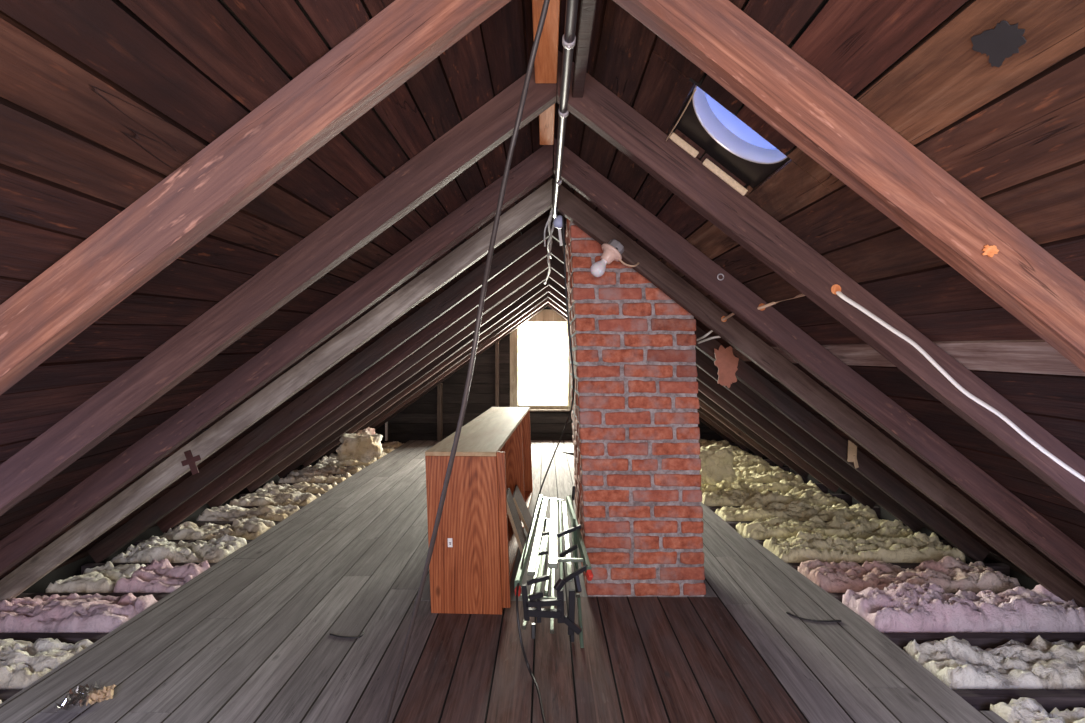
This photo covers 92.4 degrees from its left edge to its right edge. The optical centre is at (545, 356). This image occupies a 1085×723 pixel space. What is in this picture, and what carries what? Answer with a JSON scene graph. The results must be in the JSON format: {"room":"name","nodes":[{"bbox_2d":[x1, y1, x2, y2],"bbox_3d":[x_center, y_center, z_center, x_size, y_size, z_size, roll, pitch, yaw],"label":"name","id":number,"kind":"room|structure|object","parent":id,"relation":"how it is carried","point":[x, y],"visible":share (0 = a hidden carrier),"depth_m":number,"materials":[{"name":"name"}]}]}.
{"room":"attic","nodes":[
{"label":"attic","id":0,"kind":"room"},
{"bbox_2d":[22,451,336,592],"bbox_3d":[-2.500,1.130,2.625,0.030,0.220,7.750,0,0,0],"label":"wall","id":1,"kind":"structure","parent":0,"point":[72,569],"depth_m":2.93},
{"bbox_2d":[0,440,1007,722],"bbox_3d":[-0.112,1.051,2.624,3.296,0.022,7.898,0,0,0],"label":"floor","id":2,"kind":"structure","parent":0,"point":[247,639],"depth_m":1.84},
{"bbox_2d":[86,684,115,705],"bbox_3d":[-1.355,1.024,1.585,0.069,0.020,0.070,0,0,-34],"label":"paper scrap","id":3,"kind":"object","parent":2,"relation":"on","point":[107,693],"visible":1,"depth_m":1.58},
{"bbox_2d":[329,631,364,637],"bbox_3d":[-0.746,1.039,1.944,0.126,0.006,0.042,0,0,0],"label":"wire","id":4,"kind":"object","parent":2,"relation":"on","point":[363,631],"visible":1,"depth_m":1.93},
{"bbox_2d":[437,383,442,440],"bbox_3d":[-1.310,0.681,6.454,0.050,0.717,0.088,0,0,0],"label":"stud","id":5,"kind":"object","parent":2,"relation":"on","point":[439,386],"visible":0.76,"depth_m":6.41,"materials":[{"name":"brown wood"}]},
{"bbox_2d":[425,407,532,614],"bbox_3d":[-0.278,0.712,3.047,0.346,0.656,1.892,0,0,2],"label":"cabinet","id":6,"kind":"object","parent":2,"relation":"on","point":[476,547],"visible":0.94,"depth_m":2.11,"materials":[{"name":"brown wood"}]},
{"bbox_2d":[506,488,525,555],"bbox_3d":[-0.155,0.860,2.719,0.109,0.295,0.243,0,0,0],"label":"shelf board","id":7,"kind":"object","parent":6,"relation":"in","point":[512,512],"visible":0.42,"depth_m":2.67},
{"bbox_2d":[513,485,531,533],"bbox_3d":[-0.131,0.898,3.049,0.114,0.229,0.303,0,0,0],"label":"shelf board","id":8,"kind":"object","parent":6,"relation":"in","point":[521,506],"visible":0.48,"depth_m":3.00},
{"bbox_2d":[495,341,498,406],"bbox_3d":[-0.600,0.422,6.454,0.040,1.237,0.088,0,0,0],"label":"stud","id":9,"kind":"object","parent":2,"relation":"on","point":[496,343],"visible":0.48,"depth_m":6.41,"materials":[{"name":"brown wood"}]},
{"bbox_2d":[514,486,592,647],"bbox_3d":[0.032,0.866,2.362,0.288,0.394,1.045,0,0,0],"label":"bench","id":10,"kind":"object","parent":2,"relation":"on","point":[539,553],"visible":0.98,"depth_m":2.00,"materials":[{"name":"wood"}]},
{"bbox_2d":[565,218,704,595],"bbox_3d":[0.397,0.170,2.613,0.601,1.740,0.734,0,0,0],"label":"brick chimney","id":11,"kind":"object","parent":2,"relation":"on","point":[639,496],"visible":0.91,"depth_m":2.25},
{"bbox_2d":[786,612,840,621],"bbox_3d":[1.064,1.037,2.062,0.200,0.010,0.038,0,0,19],"label":"twig","id":12,"kind":"object","parent":2,"relation":"on","point":[788,613],"visible":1,"depth_m":2.04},
{"bbox_2d":[486,458,596,722],"bbox_3d":[0.000,1.255,2.625,5.600,0.030,7.950,0,0,0],"label":"floor","id":13,"kind":"structure","parent":0,"point":[541,458],"depth_m":2.15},
{"bbox_2d":[0,689,22,702],"bbox_3d":[-1.930,1.133,1.642,0.860,0.143,0.044,0,0,0],"label":"joist","id":14,"kind":"object","parent":13,"relation":"on","point":[5,694],"visible":0.02,"depth_m":1.64,"materials":[{"name":"brown wood"}]},
{"bbox_2d":[0,638,92,688],"bbox_3d":[-1.966,1.102,1.800,0.627,0.205,0.269,0,0,0],"label":"insulation batt","id":15,"kind":"object","parent":13,"relation":"on","point":[22,663],"visible":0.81,"depth_m":1.79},
{"bbox_2d":[0,633,107,643],"bbox_3d":[-1.930,1.133,1.982,0.860,0.143,0.044,0,0,0],"label":"joist","id":16,"kind":"object","parent":13,"relation":"on","point":[73,638],"visible":0.1,"depth_m":1.98,"materials":[{"name":"brown wood"}]},
{"bbox_2d":[0,593,157,632],"bbox_3d":[-1.970,1.097,2.139,0.620,0.216,0.273,0,0,0],"label":"insulation batt","id":17,"kind":"object","parent":13,"relation":"on","point":[72,613],"visible":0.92,"depth_m":2.08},
{"bbox_2d":[16,593,169,600],"bbox_3d":[-1.930,1.133,2.322,0.860,0.143,0.044,0,0,0],"label":"joist","id":18,"kind":"object","parent":13,"relation":"on","point":[158,596],"visible":0.1,"depth_m":2.33,"materials":[{"name":"brown wood"}]},
{"bbox_2d":[46,561,145,592],"bbox_3d":[-2.132,1.110,2.484,0.295,0.190,0.268,0,0,0],"label":"insulation batt","id":19,"kind":"object","parent":13,"relation":"on","point":[102,579],"visible":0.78,"depth_m":2.40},
{"bbox_2d":[81,563,215,574],"bbox_3d":[-1.930,1.133,2.662,0.860,0.143,0.044,0,0,0],"label":"joist","id":20,"kind":"object","parent":13,"relation":"on","point":[88,565],"visible":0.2,"depth_m":2.66,"materials":[{"name":"brown wood"}]},
{"bbox_2d":[113,559,209,592],"bbox_3d":[-1.824,1.099,2.483,0.312,0.211,0.271,0,0,0],"label":"insulation batt","id":21,"kind":"object","parent":13,"relation":"on","point":[161,576],"visible":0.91,"depth_m":2.46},
{"bbox_2d":[111,534,246,562],"bbox_3d":[-1.978,1.098,2.820,0.605,0.215,0.273,0,0,0],"label":"insulation batt","id":22,"kind":"object","parent":13,"relation":"on","point":[213,551],"visible":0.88,"depth_m":2.76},
{"bbox_2d":[134,540,251,545],"bbox_3d":[-1.930,1.133,3.002,0.860,0.143,0.044,0,0,0],"label":"joist","id":23,"kind":"object","parent":13,"relation":"on","point":[138,541],"visible":0.18,"depth_m":2.99,"materials":[{"name":"brown wood"}]},
{"bbox_2d":[159,516,274,539],"bbox_3d":[-1.982,1.099,3.164,0.597,0.211,0.275,0,0,0],"label":"insulation batt","id":24,"kind":"object","parent":13,"relation":"on","point":[249,529],"visible":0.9,"depth_m":3.10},
{"bbox_2d":[176,521,280,526],"bbox_3d":[-1.930,1.133,3.342,0.860,0.143,0.044,0,0,0],"label":"joist","id":25,"kind":"object","parent":13,"relation":"on","point":[199,523],"visible":0.02,"depth_m":3.34,"materials":[{"name":"brown wood"}]},
{"bbox_2d":[197,504,299,520],"bbox_3d":[-1.985,1.099,3.500,0.590,0.212,0.270,0,0,0],"label":"insulation batt","id":26,"kind":"object","parent":13,"relation":"on","point":[227,512],"visible":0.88,"depth_m":3.45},
{"bbox_2d":[210,506,303,508],"bbox_3d":[-1.930,1.133,3.682,0.860,0.143,0.044,0,0,0],"label":"joist","id":27,"kind":"object","parent":13,"relation":"on","point":[248,507],"visible":0.06,"depth_m":3.69,"materials":[{"name":"brown wood"}]},
{"bbox_2d":[229,489,320,505],"bbox_3d":[-1.989,1.101,3.845,0.582,0.207,0.276,0,0,0],"label":"insulation batt","id":28,"kind":"object","parent":13,"relation":"on","point":[273,497],"visible":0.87,"depth_m":3.79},
{"bbox_2d":[255,480,337,493],"bbox_3d":[-1.993,1.107,4.181,0.575,0.195,0.274,0,0,0],"label":"insulation batt","id":29,"kind":"object","parent":13,"relation":"on","point":[312,488],"visible":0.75,"depth_m":4.15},
{"bbox_2d":[263,483,339,485],"bbox_3d":[-1.930,1.133,4.362,0.860,0.143,0.044,0,0,0],"label":"joist","id":30,"kind":"object","parent":13,"relation":"on","point":[265,483],"visible":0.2,"depth_m":4.37,"materials":[{"name":"brown wood"}]},
{"bbox_2d":[278,469,351,482],"bbox_3d":[-1.994,1.102,4.525,0.571,0.207,0.277,0,0,0],"label":"insulation batt","id":31,"kind":"object","parent":13,"relation":"on","point":[295,476],"visible":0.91,"depth_m":4.44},
{"bbox_2d":[301,464,364,473],"bbox_3d":[-1.994,1.105,4.861,0.571,0.199,0.272,0,0,0],"label":"insulation batt","id":32,"kind":"object","parent":13,"relation":"on","point":[333,469],"visible":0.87,"depth_m":4.79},
{"bbox_2d":[336,433,382,462],"bbox_3d":[-1.756,0.859,4.952,0.422,0.271,0.272,0,0,0],"label":"bundle","id":33,"kind":"object","parent":32,"relation":"on","point":[363,448],"visible":0.99,"depth_m":4.85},
{"bbox_2d":[355,427,374,434],"bbox_3d":[-1.950,0.866,5.596,0.213,0.234,0.271,0,0,0],"label":"bundle","id":34,"kind":"object","parent":33,"relation":"on","point":[368,431],"visible":0.26,"depth_m":5.50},
{"bbox_2d":[316,456,376,465],"bbox_3d":[-1.994,1.098,5.205,0.571,0.214,0.272,0,0,0],"label":"insulation batt","id":35,"kind":"object","parent":13,"relation":"on","point":[325,461],"visible":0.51,"depth_m":5.10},
{"bbox_2d":[329,452,387,458],"bbox_3d":[-1.994,1.101,5.544,0.571,0.209,0.271,0,0,0],"label":"insulation batt","id":36,"kind":"object","parent":13,"relation":"on","point":[332,455],"visible":0.09,"depth_m":5.45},
{"bbox_2d":[382,446,395,452],"bbox_3d":[-1.994,1.100,5.883,0.571,0.210,0.269,0,0,0],"label":"insulation batt","id":37,"kind":"object","parent":13,"relation":"on","point":[388,449],"visible":0.2,"depth_m":5.81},
{"bbox_2d":[381,441,403,447],"bbox_3d":[-1.994,1.106,6.223,0.571,0.199,0.270,0,0,0],"label":"insulation batt","id":38,"kind":"object","parent":13,"relation":"on","point":[395,444],"visible":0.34,"depth_m":6.12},
{"bbox_2d":[698,439,729,445],"bbox_3d":[1.650,1.097,6.228,1.100,0.216,0.263,0,0,0],"label":"insulation batt","id":39,"kind":"object","parent":13,"relation":"on","point":[701,441],"visible":0.21,"depth_m":6.19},
{"bbox_2d":[700,444,738,450],"bbox_3d":[1.650,1.090,5.888,1.100,0.230,0.256,0,0,0],"label":"insulation batt","id":40,"kind":"object","parent":13,"relation":"on","point":[736,448],"visible":0.12,"depth_m":5.87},
{"bbox_2d":[732,449,751,455],"bbox_3d":[1.650,1.092,5.550,1.101,0.226,0.260,0,0,0],"label":"insulation batt","id":41,"kind":"object","parent":13,"relation":"on","point":[739,452],"visible":0.09,"depth_m":5.48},
{"bbox_2d":[733,455,768,465],"bbox_3d":[1.650,1.093,5.209,1.101,0.223,0.264,0,0,0],"label":"insulation batt","id":42,"kind":"object","parent":13,"relation":"on","point":[751,460],"visible":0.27,"depth_m":5.12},
{"bbox_2d":[733,463,783,472],"bbox_3d":[1.650,1.095,4.868,1.100,0.220,0.261,0,0,0],"label":"insulation batt","id":43,"kind":"object","parent":13,"relation":"on","point":[742,467],"visible":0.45,"depth_m":4.76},
{"bbox_2d":[700,479,820,493],"bbox_3d":[1.652,1.095,4.188,1.097,0.221,0.258,0,0,0],"label":"insulation batt","id":44,"kind":"object","parent":13,"relation":"on","point":[784,486],"visible":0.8,"depth_m":4.11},
{"bbox_2d":[699,443,736,484],"bbox_3d":[1.317,0.844,4.097,0.330,0.294,0.291,0,0,-4],"label":"bundle","id":45,"kind":"object","parent":44,"relation":"on","point":[717,465],"visible":0.8,"depth_m":3.99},
{"bbox_2d":[763,459,773,465],"bbox_3d":[1.680,1.133,5.382,1.360,0.143,0.044,0,0,0],"label":"joist","id":46,"kind":"object","parent":13,"relation":"on","point":[771,463],"visible":0.02,"depth_m":5.36,"materials":[{"name":"brown wood"}]},
{"bbox_2d":[735,470,803,482],"bbox_3d":[1.650,1.098,4.530,1.102,0.214,0.263,0,0,0],"label":"insulation batt","id":47,"kind":"object","parent":13,"relation":"on","point":[752,476],"visible":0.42,"depth_m":4.44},
{"bbox_2d":[751,466,789,472],"bbox_3d":[1.680,1.133,5.042,1.360,0.143,0.044,0,0,0],"label":"joist","id":48,"kind":"object","parent":13,"relation":"on","point":[785,468],"visible":0.14,"depth_m":5.02,"materials":[{"name":"brown wood"}]},
{"bbox_2d":[702,487,848,505],"bbox_3d":[1.667,1.093,3.849,1.066,0.225,0.262,0,0,0],"label":"insulation batt","id":49,"kind":"object","parent":13,"relation":"on","point":[734,497],"visible":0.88,"depth_m":3.77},
{"bbox_2d":[707,506,880,519],"bbox_3d":[1.680,1.133,3.682,1.360,0.143,0.044,0,0,0],"label":"joist","id":50,"kind":"object","parent":13,"relation":"on","point":[876,509],"visible":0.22,"depth_m":3.66,"materials":[{"name":"brown wood"}]},
{"bbox_2d":[763,483,827,493],"bbox_3d":[1.680,1.133,4.362,1.360,0.143,0.044,0,0,0],"label":"joist","id":51,"kind":"object","parent":13,"relation":"on","point":[824,489],"visible":0.06,"depth_m":4.34,"materials":[{"name":"brown wood"}]},
{"bbox_2d":[715,500,878,520],"bbox_3d":[1.682,1.093,3.510,1.037,0.225,0.263,0,0,0],"label":"insulation batt","id":52,"kind":"object","parent":13,"relation":"on","point":[797,510],"visible":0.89,"depth_m":3.45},
{"bbox_2d":[795,474,807,482],"bbox_3d":[1.680,1.133,4.702,1.360,0.143,0.044,0,0,0],"label":"joist","id":53,"kind":"object","parent":13,"relation":"on","point":[804,479],"visible":0.06,"depth_m":4.68,"materials":[{"name":"brown wood"}]},
{"bbox_2d":[726,521,914,532],"bbox_3d":[1.680,1.133,3.342,1.360,0.143,0.044,0,0,0],"label":"joist","id":54,"kind":"object","parent":13,"relation":"on","point":[732,524],"visible":0.02,"depth_m":3.34,"materials":[{"name":"brown wood"}]},
{"bbox_2d":[736,515,913,539],"bbox_3d":[1.697,1.093,3.167,1.007,0.223,0.260,0,0,0],"label":"insulation batt","id":55,"kind":"object","parent":13,"relation":"on","point":[860,527],"visible":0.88,"depth_m":3.12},
{"bbox_2d":[830,494,851,505],"bbox_3d":[1.680,1.133,4.022,1.360,0.143,0.044,0,0,0],"label":"joist","id":56,"kind":"object","parent":13,"relation":"on","point":[847,498],"visible":0.06,"depth_m":4.00,"materials":[{"name":"brown wood"}]},
{"bbox_2d":[755,540,955,548],"bbox_3d":[1.680,1.133,3.002,1.360,0.143,0.044,0,0,0],"label":"joist","id":57,"kind":"object","parent":13,"relation":"on","point":[945,542],"visible":0.02,"depth_m":2.98,"materials":[{"name":"brown wood"}]},
{"bbox_2d":[763,530,965,562],"bbox_3d":[1.712,1.091,2.830,0.977,0.228,0.262,0,0,0],"label":"insulation batt","id":58,"kind":"object","parent":13,"relation":"on","point":[919,547],"visible":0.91,"depth_m":2.77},
{"bbox_2d":[787,563,1009,576],"bbox_3d":[1.680,1.133,2.662,1.360,0.143,0.044,0,0,0],"label":"joist","id":59,"kind":"object","parent":13,"relation":"on","point":[1003,568],"visible":0.18,"depth_m":2.65,"materials":[{"name":"brown wood"}]},
{"bbox_2d":[798,556,1020,592],"bbox_3d":[1.727,1.095,2.488,0.947,0.220,0.263,0,0,0],"label":"insulation batt","id":60,"kind":"object","parent":13,"relation":"on","point":[953,575],"visible":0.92,"depth_m":2.43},
{"bbox_2d":[829,593,997,602],"bbox_3d":[1.680,1.133,2.322,1.360,0.143,0.044,0,0,0],"label":"joist","id":61,"kind":"object","parent":13,"relation":"on","point":[838,596],"visible":0.02,"depth_m":2.31,"materials":[{"name":"brown wood"}]},
{"bbox_2d":[842,582,1084,632],"bbox_3d":[1.742,1.085,2.149,0.917,0.241,0.262,0,0,0],"label":"insulation batt","id":62,"kind":"object","parent":13,"relation":"on","point":[905,607],"visible":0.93,"depth_m":2.06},
{"bbox_2d":[882,633,1084,649],"bbox_3d":[1.680,1.133,1.982,1.360,0.143,0.044,0,0,0],"label":"joist","id":63,"kind":"object","parent":13,"relation":"on","point":[984,641],"visible":0.1,"depth_m":1.97,"materials":[{"name":"brown wood"}]},
{"bbox_2d":[903,635,1084,688],"bbox_3d":[1.756,1.103,1.808,0.887,0.205,0.260,0,0,0],"label":"insulation batt","id":64,"kind":"object","parent":13,"relation":"on","point":[1042,664],"visible":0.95,"depth_m":1.79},
{"bbox_2d":[952,689,1084,712],"bbox_3d":[1.680,1.133,1.642,1.360,0.143,0.044,0,0,0],"label":"joist","id":65,"kind":"object","parent":13,"relation":"on","point":[980,699],"visible":0.18,"depth_m":1.63,"materials":[{"name":"brown wood"}]},
{"bbox_2d":[990,697,1084,722],"bbox_3d":[1.772,1.105,1.462,0.857,0.201,0.269,0,0,0],"label":"insulation batt","id":66,"kind":"object","parent":13,"relation":"on","point":[1022,710],"visible":0.97,"depth_m":1.54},
{"bbox_2d":[0,0,1084,589],"bbox_3d":[0.025,0.231,2.640,5.029,1.987,7.777,0,0,0],"label":"ceiling","id":67,"kind":"structure","parent":0,"point":[98,108],"depth_m":1.00,"materials":[{"name":"wood"}]},
{"bbox_2d":[0,0,510,394],"bbox_3d":[-1.104,0.164,0.816,2.263,1.813,0.046,0,0,0],"label":"rafter","id":68,"kind":"object","parent":67,"relation":"attached to","point":[403,38],"visible":1,"depth_m":0.79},
{"bbox_2d":[0,179,551,600],"bbox_3d":[-1.169,0.166,2.175,2.392,1.811,0.051,0,0,0],"label":"rafter","id":69,"kind":"object","parent":67,"relation":"attached to","point":[534,205],"depth_m":2.16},
{"bbox_2d":[0,145,552,575],"bbox_3d":[-1.168,0.166,1.782,2.392,1.811,0.046,0,0,0],"label":"rafter","id":70,"kind":"object","parent":67,"relation":"attached to","point":[536,168],"visible":1,"depth_m":1.76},
{"bbox_2d":[0,67,556,515],"bbox_3d":[-1.142,0.165,1.278,2.339,1.811,0.046,0,0,0],"label":"rafter","id":71,"kind":"object","parent":67,"relation":"attached to","point":[451,154],"visible":0.98,"depth_m":1.26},
{"bbox_2d":[532,0,559,82],"bbox_3d":[0.001,-0.668,1.058,0.052,0.016,0.396,0,0,0],"label":"plank","id":72,"kind":"object","parent":71,"relation":"attached to","point":[546,59],"visible":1,"depth_m":1.09,"materials":[{"name":"orange wood"}]},
{"bbox_2d":[539,104,554,144],"bbox_3d":[0.004,-0.668,1.462,0.043,0.016,0.316,0,0,0],"label":"plank","id":73,"kind":"object","parent":71,"relation":"attached to","point":[546,118],"visible":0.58,"depth_m":1.49,"materials":[{"name":"orange wood"}]},
{"bbox_2d":[87,215,550,562],"bbox_3d":[-1.170,0.165,2.708,2.394,1.810,0.046,0,0,0],"label":"rafter","id":74,"kind":"object","parent":67,"relation":"attached to","point":[534,236],"visible":0.95,"depth_m":2.69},
{"bbox_2d":[156,238,547,532],"bbox_3d":[-1.171,0.166,3.178,2.397,1.811,0.046,0,0,0],"label":"rafter","id":75,"kind":"object","parent":67,"relation":"attached to","point":[539,252],"visible":0.8,"depth_m":3.16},
{"bbox_2d":[207,256,547,507],"bbox_3d":[-1.172,0.165,3.648,2.400,1.810,0.046,0,0,0],"label":"rafter","id":76,"kind":"object","parent":67,"relation":"attached to","point":[512,287],"visible":0.7,"depth_m":3.63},
{"bbox_2d":[247,268,548,492],"bbox_3d":[-1.173,0.165,4.118,2.402,1.810,0.046,0,0,0],"label":"rafter","id":77,"kind":"object","parent":67,"relation":"attached to","point":[541,277],"visible":0.7,"depth_m":4.10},
{"bbox_2d":[277,278,548,477],"bbox_3d":[-1.175,0.166,4.588,2.404,1.810,0.046,0,0,0],"label":"rafter","id":78,"kind":"object","parent":67,"relation":"attached to","point":[541,286],"visible":0.7,"depth_m":4.57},
{"bbox_2d":[303,286,547,466],"bbox_3d":[-1.176,0.165,5.058,2.406,1.810,0.046,0,0,0],"label":"rafter","id":79,"kind":"object","parent":67,"relation":"attached to","point":[544,291],"visible":0.58,"depth_m":5.04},
{"bbox_2d":[323,292,547,456],"bbox_3d":[-1.177,0.166,5.528,2.410,1.811,0.046,0,0,0],"label":"rafter","id":80,"kind":"object","parent":67,"relation":"attached to","point":[454,362],"visible":0.55,"depth_m":5.51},
{"bbox_2d":[369,298,547,427],"bbox_3d":[-1.178,0.166,5.998,2.411,1.810,0.046,0,0,0],"label":"rafter","id":81,"kind":"object","parent":67,"relation":"attached to","point":[545,301],"visible":0.51,"depth_m":5.98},
{"bbox_2d":[374,302,547,429],"bbox_3d":[-1.178,0.165,6.428,2.411,1.810,0.046,0,0,0],"label":"rafter","id":82,"kind":"object","parent":67,"relation":"attached to","point":[546,304],"visible":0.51,"depth_m":6.41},
{"bbox_2d":[118,0,969,271],"bbox_3d":[0.028,0.258,2.750,5.369,2.146,8.100,0,0,0],"label":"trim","id":83,"kind":"structure","parent":67,"relation":"attached to","point":[824,2],"depth_m":0.82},
{"bbox_2d":[548,303,732,442],"bbox_3d":[1.183,0.165,6.428,2.309,1.813,0.046,0,0,0],"label":"rafter","id":84,"kind":"object","parent":67,"relation":"attached to","point":[549,304],"visible":0.1,"depth_m":6.41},
{"bbox_2d":[548,298,745,449],"bbox_3d":[1.183,0.164,5.998,2.309,1.811,0.046,0,0,0],"label":"rafter","id":85,"kind":"object","parent":67,"relation":"attached to","point":[550,301],"visible":0.22,"depth_m":5.98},
{"bbox_2d":[548,292,762,456],"bbox_3d":[1.183,0.164,5.528,2.308,1.811,0.046,0,0,0],"label":"rafter","id":86,"kind":"object","parent":67,"relation":"attached to","point":[558,302],"visible":0.25,"depth_m":5.51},
{"bbox_2d":[548,285,783,466],"bbox_3d":[1.182,0.164,5.058,2.307,1.811,0.046,0,0,0],"label":"rafter","id":87,"kind":"object","parent":67,"relation":"attached to","point":[551,290],"visible":0.3,"depth_m":5.04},
{"bbox_2d":[549,277,808,478],"bbox_3d":[1.181,0.165,4.588,2.305,1.812,0.046,0,0,0],"label":"rafter","id":88,"kind":"object","parent":67,"relation":"attached to","point":[552,283],"visible":0.35,"depth_m":4.57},
{"bbox_2d":[666,88,696,140],"bbox_3d":[0.289,-0.514,1.123,0.004,0.008,0.245,0,0,0],"label":"string","id":89,"kind":"object","parent":67,"relation":"attached to","point":[695,88],"visible":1,"depth_m":1.09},
{"bbox_2d":[549,268,838,491],"bbox_3d":[1.181,0.165,4.118,2.304,1.812,0.046,0,0,0],"label":"rafter","id":90,"kind":"object","parent":67,"relation":"attached to","point":[553,275],"visible":0.45,"depth_m":4.10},
{"bbox_2d":[696,330,720,343],"bbox_3d":[0.764,-0.112,2.342,0.090,0.101,0.236,0,0,-14],"label":"cable loop","id":91,"kind":"object","parent":67,"relation":"attached to","point":[711,331],"visible":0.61,"depth_m":2.35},
{"bbox_2d":[669,132,747,195],"bbox_3d":[0.391,-0.463,1.249,0.187,0.151,0.008,0,0,0],"label":"splintered lath","id":92,"kind":"object","parent":67,"relation":"attached to","point":[675,138],"visible":0.97,"depth_m":1.25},
{"bbox_2d":[550,254,875,508],"bbox_3d":[1.176,0.164,3.648,2.295,1.812,0.046,0,0,0],"label":"rafter","id":93,"kind":"object","parent":67,"relation":"attached to","point":[556,265],"visible":0.38,"depth_m":3.63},
{"bbox_2d":[714,345,738,387],"bbox_3d":[0.911,0.046,2.618,0.123,0.222,0.004,0,0,0],"label":"patch","id":94,"kind":"object","parent":67,"relation":"attached to","point":[726,362],"visible":0.98,"depth_m":2.62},
{"bbox_2d":[550,237,924,532],"bbox_3d":[1.169,0.164,3.178,2.282,1.811,0.046,0,0,0],"label":"rafter","id":95,"kind":"object","parent":67,"relation":"attached to","point":[703,362],"visible":0.46,"depth_m":3.16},
{"bbox_2d":[672,6,856,187],"bbox_3d":[0.400,-0.490,1.075,0.315,0.266,0.520,0,0,0],"label":"skylight","id":96,"kind":"object","parent":67,"relation":"in","point":[724,137],"visible":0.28,"depth_m":1.19,"materials":[{"name":"clear plastic"},{"name":"black metal"},{"name":"wood"}]},
{"bbox_2d":[705,93,777,149],"bbox_3d":[0.434,-0.527,1.075,0.234,0.191,0.296,0,0,0],"label":"dome","id":97,"kind":"object","parent":96,"relation":"attached to","point":[723,130],"depth_m":1.19,"materials":[{"name":"blue"}]},
{"bbox_2d":[551,216,989,561],"bbox_3d":[1.163,0.165,2.708,2.269,1.813,0.046,0,0,0],"label":"rafter","id":98,"kind":"object","parent":67,"relation":"attached to","point":[745,374],"visible":0.58,"depth_m":2.69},
{"bbox_2d":[552,178,1084,607],"bbox_3d":[1.156,0.164,2.178,2.254,1.812,0.046,0,0,0],"label":"rafter","id":99,"kind":"object","parent":67,"relation":"attached to","point":[570,206],"visible":0.94,"depth_m":2.16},
{"bbox_2d":[590,239,638,276],"bbox_3d":[0.291,-0.407,2.149,0.213,0.158,0.101,0,0,0],"label":"bulb socket","id":100,"kind":"object","parent":99,"relation":"attached to","point":[612,251],"visible":1,"depth_m":2.12,"materials":[{"name":"ceramic"}]},
{"bbox_2d":[554,138,1084,585],"bbox_3d":[1.153,0.164,1.782,2.249,1.812,0.046,0,0,0],"label":"rafter","id":101,"kind":"object","parent":67,"relation":"attached to","point":[615,203],"visible":1,"depth_m":1.76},
{"bbox_2d":[557,50,1084,512],"bbox_3d":[1.149,0.164,1.278,2.240,1.813,0.046,0,0,0],"label":"rafter","id":102,"kind":"object","parent":67,"relation":"attached to","point":[600,109],"visible":0.98,"depth_m":1.26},
{"bbox_2d":[552,0,577,245],"bbox_3d":[0.055,-0.557,1.232,0.051,0.153,2.064,0,0,0],"label":"conduit","id":103,"kind":"object","parent":102,"relation":"attached to","point":[568,40],"depth_m":1.21,"materials":[{"name":"metal"}]},
{"bbox_2d":[384,0,549,722],"bbox_3d":[-0.204,0.243,0.992,0.581,1.712,0.061,0,0,37],"label":"hanging cord","id":104,"kind":"object","parent":103,"relation":"hanging from","point":[546,2],"visible":1,"depth_m":0.92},
{"bbox_2d":[516,215,574,722],"bbox_3d":[0.008,0.217,1.881,0.216,1.647,1.758,0,0,2],"label":"cable","id":105,"kind":"object","parent":103,"relation":"hanging from","point":[526,544],"visible":1,"depth_m":2.22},
{"bbox_2d":[544,207,554,283],"bbox_3d":[0.009,-0.560,2.789,0.057,0.198,1.024,0,0,-2],"label":"cable","id":106,"kind":"object","parent":103,"relation":"hanging from","point":[549,244],"visible":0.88,"depth_m":2.51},
{"bbox_2d":[572,0,596,97],"bbox_3d":[0.077,-0.637,1.048,0.026,0.025,0.415,0,0,0],"label":"plate","id":107,"kind":"object","parent":102,"relation":"attached to","point":[587,7],"visible":1,"depth_m":1.04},
{"bbox_2d":[613,0,1084,372],"bbox_3d":[1.135,0.164,0.816,2.213,1.814,0.046,0,0,0],"label":"rafter","id":108,"kind":"object","parent":67,"relation":"attached to","point":[762,72],"visible":1,"depth_m":0.79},
{"bbox_2d":[982,245,998,257],"bbox_3d":[0.677,-0.161,0.791,0.025,0.020,0.002,0,0,0],"label":"knot hole","id":109,"kind":"object","parent":108,"relation":"attached to","point":[988,250],"visible":1,"depth_m":0.79,"materials":[{"name":"orange wood"}]},
{"bbox_2d":[847,440,858,467],"bbox_3d":[1.574,0.471,2.658,0.058,0.197,0.017,0,0,0],"label":"wood strip","id":110,"kind":"object","parent":67,"relation":"attached to","point":[852,448],"visible":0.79,"depth_m":2.65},
{"bbox_2d":[721,284,1084,481],"bbox_3d":[1.074,0.110,1.702,0.771,0.600,0.920,0,0,0],"label":"cable","id":111,"kind":"object","parent":67,"relation":"attached to","point":[835,289],"visible":0.87,"depth_m":1.25,"materials":[{"name":"white plastic"}]},
{"bbox_2d":[971,21,1026,67],"bbox_3d":[0.516,-0.358,0.591,0.040,0.031,0.058,0,0,0],"label":"smear","id":112,"kind":"object","parent":67,"relation":"attached to","point":[1000,42],"visible":1,"depth_m":0.59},
{"bbox_2d":[375,306,740,449],"bbox_3d":[-0.031,0.266,6.515,5.219,1.869,0.030,0,0,0],"label":"wall","id":113,"kind":"structure","parent":0,"point":[418,421],"depth_m":6.50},
{"bbox_2d":[385,422,387,440],"bbox_3d":[-1.980,0.913,6.474,0.022,0.253,0.048,0,0,0],"label":"stud","id":114,"kind":"object","parent":113,"relation":"attached to","point":[386,423],"visible":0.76,"depth_m":6.45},
{"bbox_2d":[510,309,571,411],"bbox_3d":[-0.036,0.043,6.505,0.855,1.273,0.110,0,0,0],"label":"window","id":115,"kind":"structure","parent":113,"relation":"in","point":[545,316],"depth_m":6.48,"materials":[{"name":"white paint"}]},
{"bbox_2d":[530,412,568,412],"bbox_3d":[0.000,0.190,6.548,5.200,2.100,0.025,0,0,0],"label":"trim","id":116,"kind":"structure","parent":113,"relation":"attached to","point":[530,412],"depth_m":6.54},
{"bbox_2d":[746,447,1038,589],"bbox_3d":[2.460,1.130,2.625,0.030,0.220,7.750,0,0,0],"label":"wall","id":117,"kind":"structure","parent":0,"point":[1024,581],"depth_m":3.31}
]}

